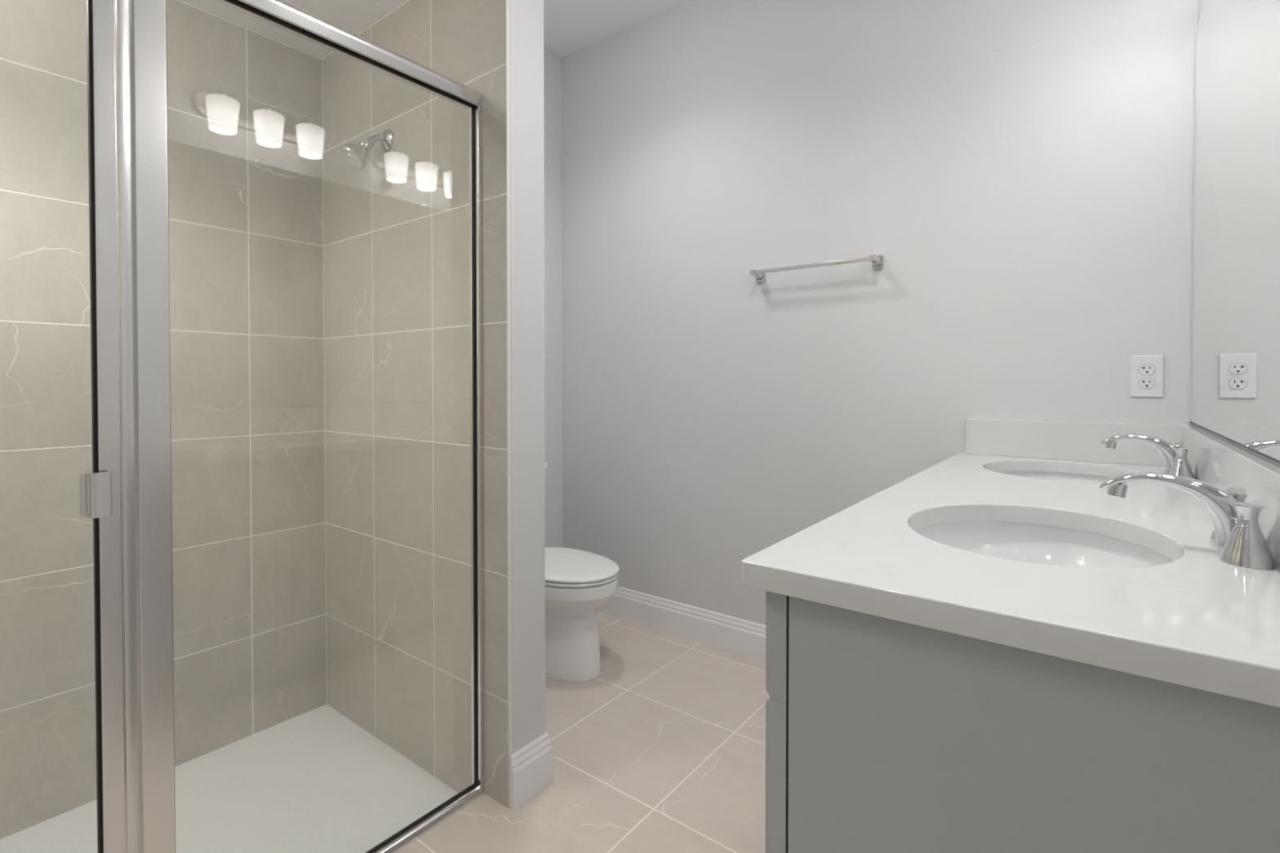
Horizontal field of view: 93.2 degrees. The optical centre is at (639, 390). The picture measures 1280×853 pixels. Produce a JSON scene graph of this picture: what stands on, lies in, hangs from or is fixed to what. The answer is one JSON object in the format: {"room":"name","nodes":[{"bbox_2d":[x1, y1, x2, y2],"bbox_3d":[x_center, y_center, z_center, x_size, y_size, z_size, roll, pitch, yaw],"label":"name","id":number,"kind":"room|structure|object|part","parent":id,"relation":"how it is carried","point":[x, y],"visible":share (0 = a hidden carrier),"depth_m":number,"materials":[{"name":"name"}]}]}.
{"room":"bathroom","nodes":[
{"label":"bathroom","id":0,"kind":"room"},
{"bbox_2d":[0,0,562,839],"bbox_3d":[-1.287,-0.249,2.074,0.132,2.880,2.740,1,1,37],"label":"wall","id":1,"kind":"structure","parent":0,"point":[245,130],"depth_m":1.88,"materials":[{"name":"tile"}]},
{"bbox_2d":[182,0,406,57],"bbox_3d":[-1.262,-1.229,1.288,1.110,0.100,1.543,1,1,37],"label":"ceiling","id":2,"kind":"structure","parent":0,"point":[354,16],"depth_m":1.90,"materials":[{"name":"white paint"}]},
{"bbox_2d":[321,0,545,808],"bbox_3d":[-0.749,-0.248,1.964,1.121,2.880,0.132,1,1,37],"label":"wall","id":3,"kind":"structure","parent":0,"point":[396,228],"depth_m":1.77,"materials":[{"name":"tile"}]},
{"bbox_2d":[339,128,394,170],"bbox_3d":[-0.840,-0.748,1.851,0.081,0.152,0.148,1,1,37],"label":"sprayer","id":4,"kind":"object","parent":3,"relation":"attached to","point":[355,155],"visible":1,"depth_m":1.83,"materials":[{"name":"silver metal"}]},
{"bbox_3d":[-0.819,-0.776,1.878,0.019,0.050,0.071,1,1,37],"label":"shower arm","id":5,"kind":"part","parent":4,"relation":"part of","materials":[{"name":"silver metal"}]},
{"bbox_2d":[510,732,553,810],"bbox_3d":[-0.685,1.024,1.946,1.004,0.140,0.142,1,1,37],"label":"baseboard","id":6,"kind":"structure","parent":3,"relation":"attached to","point":[531,766],"depth_m":1.63,"materials":[{"name":"white paint"}]},
{"bbox_2d":[395,610,769,852],"bbox_3d":[-0.522,1.168,1.007,2.668,0.120,3.780,1,1,37],"label":"floor","id":7,"kind":"structure","parent":0,"point":[664,750],"depth_m":1.78,"materials":[{"name":"tile"}]},
{"bbox_2d":[0,704,458,852],"bbox_3d":[-1.250,1.187,1.314,0.903,0.070,1.543,1,1,37],"label":"shower pan","id":8,"kind":"object","parent":7,"relation":"in","point":[315,780],"visible":0.79,"depth_m":1.71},
{"bbox_2d":[79,0,484,852],"bbox_3d":[-0.911,0.153,1.040,0.062,1.908,1.543,1,1,37],"label":"shower door frame","id":9,"kind":"structure","parent":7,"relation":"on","point":[127,494],"depth_m":1.06,"materials":[{"name":"silver metal"}]},
{"bbox_3d":[-0.904,0.173,1.013,0.018,0.075,0.032,1,1,37],"label":"door pull","id":10,"kind":"part","parent":9,"relation":"part of","materials":[{"name":"silver metal"}]},
{"bbox_3d":[-0.878,0.166,1.088,0.043,1.840,0.046,1,1,37],"label":"post","id":11,"kind":"part","parent":9,"relation":"part of","materials":[{"name":"silver metal"}]},
{"bbox_3d":[-0.914,-0.777,1.028,0.056,0.048,1.543,1,1,37],"label":"header rail","id":12,"kind":"part","parent":9,"relation":"part of","materials":[{"name":"silver metal"}]},
{"bbox_2d":[544,462,619,682],"bbox_3d":[-0.415,0.709,2.479,0.765,0.755,0.450,1,1,37],"label":"toilet","id":13,"kind":"object","parent":7,"relation":"on","point":[578,582],"visible":0.49,"depth_m":2.27,"materials":[{"name":"white ceramic"}]},
{"bbox_3d":[-0.637,0.346,2.643,0.207,0.034,0.450,1,1,37],"label":"tank lid","id":14,"kind":"part","parent":13,"relation":"part of","materials":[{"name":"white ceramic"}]},
{"bbox_3d":[-0.317,0.703,2.404,0.517,0.014,0.368,1,1,37],"label":"seat","id":15,"kind":"part","parent":13,"relation":"part of","materials":[{"name":"white plastic"}]},
{"bbox_3d":[-0.347,0.899,2.430,0.591,0.375,0.364,1,1,37],"label":"bowl","id":16,"kind":"part","parent":13,"relation":"part of","materials":[{"name":"white ceramic"}]},
{"bbox_3d":[-0.317,0.684,2.404,0.518,0.019,0.370,1,1,37],"label":"lid","id":17,"kind":"part","parent":13,"relation":"part of","materials":[{"name":"white plastic"}]},
{"bbox_2d":[764,591,1279,852],"bbox_3d":[0.840,0.677,1.235,0.547,0.855,1.510,1,1,37],"label":"vanity cabinet","id":18,"kind":"object","parent":7,"relation":"on","point":[883,735],"visible":0.47,"depth_m":0.64,"materials":[{"name":"grey paint"}]},
{"bbox_3d":[0.253,0.701,0.893,0.029,0.600,0.250,1,1,37],"label":"cabinet door","id":19,"kind":"part","parent":18,"relation":"part of","materials":[{"name":"grey paint"}]},
{"bbox_3d":[0.330,0.327,0.989,0.029,0.145,0.504,1,1,37],"label":"drawer","id":20,"kind":"part","parent":18,"relation":"part of","materials":[{"name":"grey paint"}]},
{"bbox_3d":[0.649,0.625,1.382,0.005,0.755,1.507,1,1,37],"label":"frame","id":21,"kind":"part","parent":18,"relation":"part of","materials":[{"name":"grey wood"}]},
{"bbox_2d":[741,453,1279,707],"bbox_3d":[0.823,0.233,1.229,0.574,0.032,1.531,1,1,37],"label":"countertop","id":22,"kind":"structure","parent":18,"relation":"on","point":[1197,620],"depth_m":0.73,"materials":[{"name":"white stone"}]},
{"bbox_2d":[915,520,1174,568],"bbox_3d":[0.625,0.328,0.965,0.416,0.150,0.488,1,1,37],"label":"sink","id":23,"kind":"object","parent":22,"relation":"in","point":[1038,544],"visible":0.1,"depth_m":1.13,"materials":[{"name":"white ceramic"}]},
{"bbox_2d":[996,471,1111,482],"bbox_3d":[1.123,0.319,1.617,0.416,0.150,0.488,1,1,37],"label":"sink","id":24,"kind":"object","parent":22,"relation":"in","point":[1068,477],"visible":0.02,"depth_m":1.80,"materials":[{"name":"white ceramic"}]},
{"bbox_2d":[1100,434,1195,479],"bbox_3d":[1.261,0.161,1.510,0.178,0.104,0.188,1,1,37],"label":"faucet","id":25,"kind":"object","parent":22,"relation":"on","point":[1174,455],"visible":0.98,"depth_m":1.48,"materials":[{"name":"silver metal"}]},
{"bbox_3d":[1.352,0.142,1.523,0.029,0.025,0.057,1,1,37],"label":"lever","id":26,"kind":"part","parent":25,"relation":"part of","materials":[{"name":"silver metal"}]},
{"bbox_3d":[1.280,0.184,1.431,0.050,0.058,0.050,1,1,37],"label":"handle","id":27,"kind":"part","parent":25,"relation":"part of","materials":[{"name":"silver metal"}]},
{"bbox_3d":[1.272,0.144,1.418,0.029,0.025,0.057,1,1,37],"label":"lever","id":28,"kind":"part","parent":25,"relation":"part of","materials":[{"name":"silver metal"}]},
{"bbox_2d":[1099,472,1275,570],"bbox_3d":[0.762,0.170,0.857,0.178,0.104,0.188,1,1,37],"label":"faucet","id":29,"kind":"object","parent":22,"relation":"on","point":[1237,539],"visible":1,"depth_m":0.82,"materials":[{"name":"silver metal"}]},
{"bbox_3d":[0.762,0.170,0.857,0.178,0.104,0.040,1,1,37],"label":"spout","id":30,"kind":"part","parent":29,"relation":"part of","materials":[{"name":"silver metal"}]},
{"bbox_3d":[0.844,0.193,0.860,0.050,0.058,0.050,1,1,37],"label":"handle","id":31,"kind":"part","parent":29,"relation":"part of","materials":[{"name":"silver metal"}]},
{"bbox_3d":[0.813,0.215,0.820,0.050,0.015,0.150,1,1,37],"label":"plate","id":32,"kind":"part","parent":29,"relation":"part of","materials":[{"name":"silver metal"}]},
{"bbox_3d":[0.854,0.152,0.870,0.029,0.025,0.057,1,1,37],"label":"lever","id":33,"kind":"part","parent":29,"relation":"part of","materials":[{"name":"silver metal"}]},
{"bbox_3d":[0.782,0.194,0.779,0.050,0.058,0.050,1,1,37],"label":"handle","id":34,"kind":"part","parent":29,"relation":"part of","materials":[{"name":"silver metal"}]},
{"bbox_3d":[0.774,0.153,0.766,0.029,0.025,0.057,1,1,37],"label":"lever","id":35,"kind":"part","parent":29,"relation":"part of","materials":[{"name":"silver metal"}]},
{"bbox_2d":[543,0,689,58],"bbox_3d":[-0.522,-1.723,0.965,2.668,0.100,3.780,1,1,37],"label":"ceiling","id":36,"kind":"structure","parent":0,"point":[570,26],"depth_m":2.76,"materials":[{"name":"white paint"}]},
{"bbox_2d":[561,0,1198,625],"bbox_3d":[0.588,-0.304,2.440,2.668,2.781,0.120,1,1,37],"label":"wall","id":37,"kind":"structure","parent":0,"point":[1020,172],"depth_m":2.25,"materials":[{"name":"white paint"}]},
{"bbox_2d":[598,586,765,661],"bbox_3d":[0.344,1.015,2.561,1.892,0.140,0.014,1,1,37],"label":"baseboard","id":38,"kind":"structure","parent":37,"relation":"attached to","point":[746,637],"depth_m":2.65,"materials":[{"name":"white paint"}]},
{"bbox_2d":[750,254,883,282],"bbox_3d":[0.646,-0.461,2.269,0.493,0.048,0.078,1,1,37],"label":"towel bar","id":39,"kind":"object","parent":37,"relation":"attached to","point":[877,261],"visible":1,"depth_m":2.21,"materials":[{"name":"silver metal"}]},
{"bbox_3d":[0.462,-0.465,2.404,0.028,0.035,0.069,1,1,37],"label":"bracket arm","id":40,"kind":"part","parent":39,"relation":"part of","materials":[{"name":"silver metal"}]},
{"bbox_3d":[0.485,-0.463,2.435,0.036,0.048,0.010,1,1,37],"label":"mounting post","id":41,"kind":"part","parent":39,"relation":"part of","materials":[{"name":"silver metal"}]},
{"bbox_3d":[0.825,-0.461,2.127,0.028,0.035,0.069,1,1,37],"label":"bracket arm","id":42,"kind":"part","parent":39,"relation":"part of","materials":[{"name":"silver metal"}]},
{"bbox_3d":[0.848,-0.459,2.158,0.036,0.048,0.010,1,1,37],"label":"mounting post","id":43,"kind":"part","parent":39,"relation":"part of","materials":[{"name":"silver metal"}]},
{"bbox_2d":[965,417,1182,466],"bbox_3d":[1.284,0.150,1.826,0.532,0.116,0.020,1,1,37],"label":"backsplash","id":44,"kind":"structure","parent":37,"relation":"attached to","point":[1039,439],"depth_m":1.82,"materials":[{"name":"white stone"}]},
{"bbox_2d":[1129,355,1164,397],"bbox_3d":[1.437,-0.042,1.715,0.073,0.119,0.008,1,1,37],"label":"wall outlet","id":45,"kind":"object","parent":37,"relation":"attached to","point":[1147,371],"visible":1,"depth_m":1.71,"materials":[{"name":"white plastic"}]},
{"bbox_2d":[1138,377,1155,388],"bbox_3d":[1.436,-0.022,1.714,0.037,0.030,0.003,1,1,37],"label":"receptacle","id":46,"kind":"object","parent":45,"relation":"attached to","point":[1144,383],"depth_m":1.71,"materials":[{"name":"white plastic"}]},
{"bbox_2d":[1138,364,1155,374],"bbox_3d":[1.436,-0.061,1.714,0.037,0.030,0.001,1,1,37],"label":"receptacle","id":47,"kind":"object","parent":45,"relation":"attached to","point":[1144,369],"depth_m":1.71,"materials":[{"name":"white plastic"}]},
{"bbox_2d":[1192,0,1279,466],"bbox_3d":[0.454,-0.271,0.165,0.120,2.781,3.660,1,1,37],"label":"wall","id":48,"kind":"structure","parent":0,"point":[1201,2],"depth_m":1.22,"materials":[{"name":"white paint"}]},
{"bbox_2d":[1182,424,1279,569],"bbox_3d":[1.045,0.160,1.061,0.020,0.117,1.527,1,1,37],"label":"backsplash","id":49,"kind":"structure","parent":48,"relation":"attached to","point":[1213,460],"depth_m":0.97,"materials":[{"name":"white stone"}]},
{"bbox_2d":[1189,0,1279,463],"bbox_3d":[1.053,-0.437,1.053,0.009,1.063,1.511,1,1,37],"label":"mirror","id":50,"kind":"object","parent":48,"relation":"attached to","point":[1235,393],"visible":1,"depth_m":1.10,"materials":[{"name":"silver mirror"}]}
]}

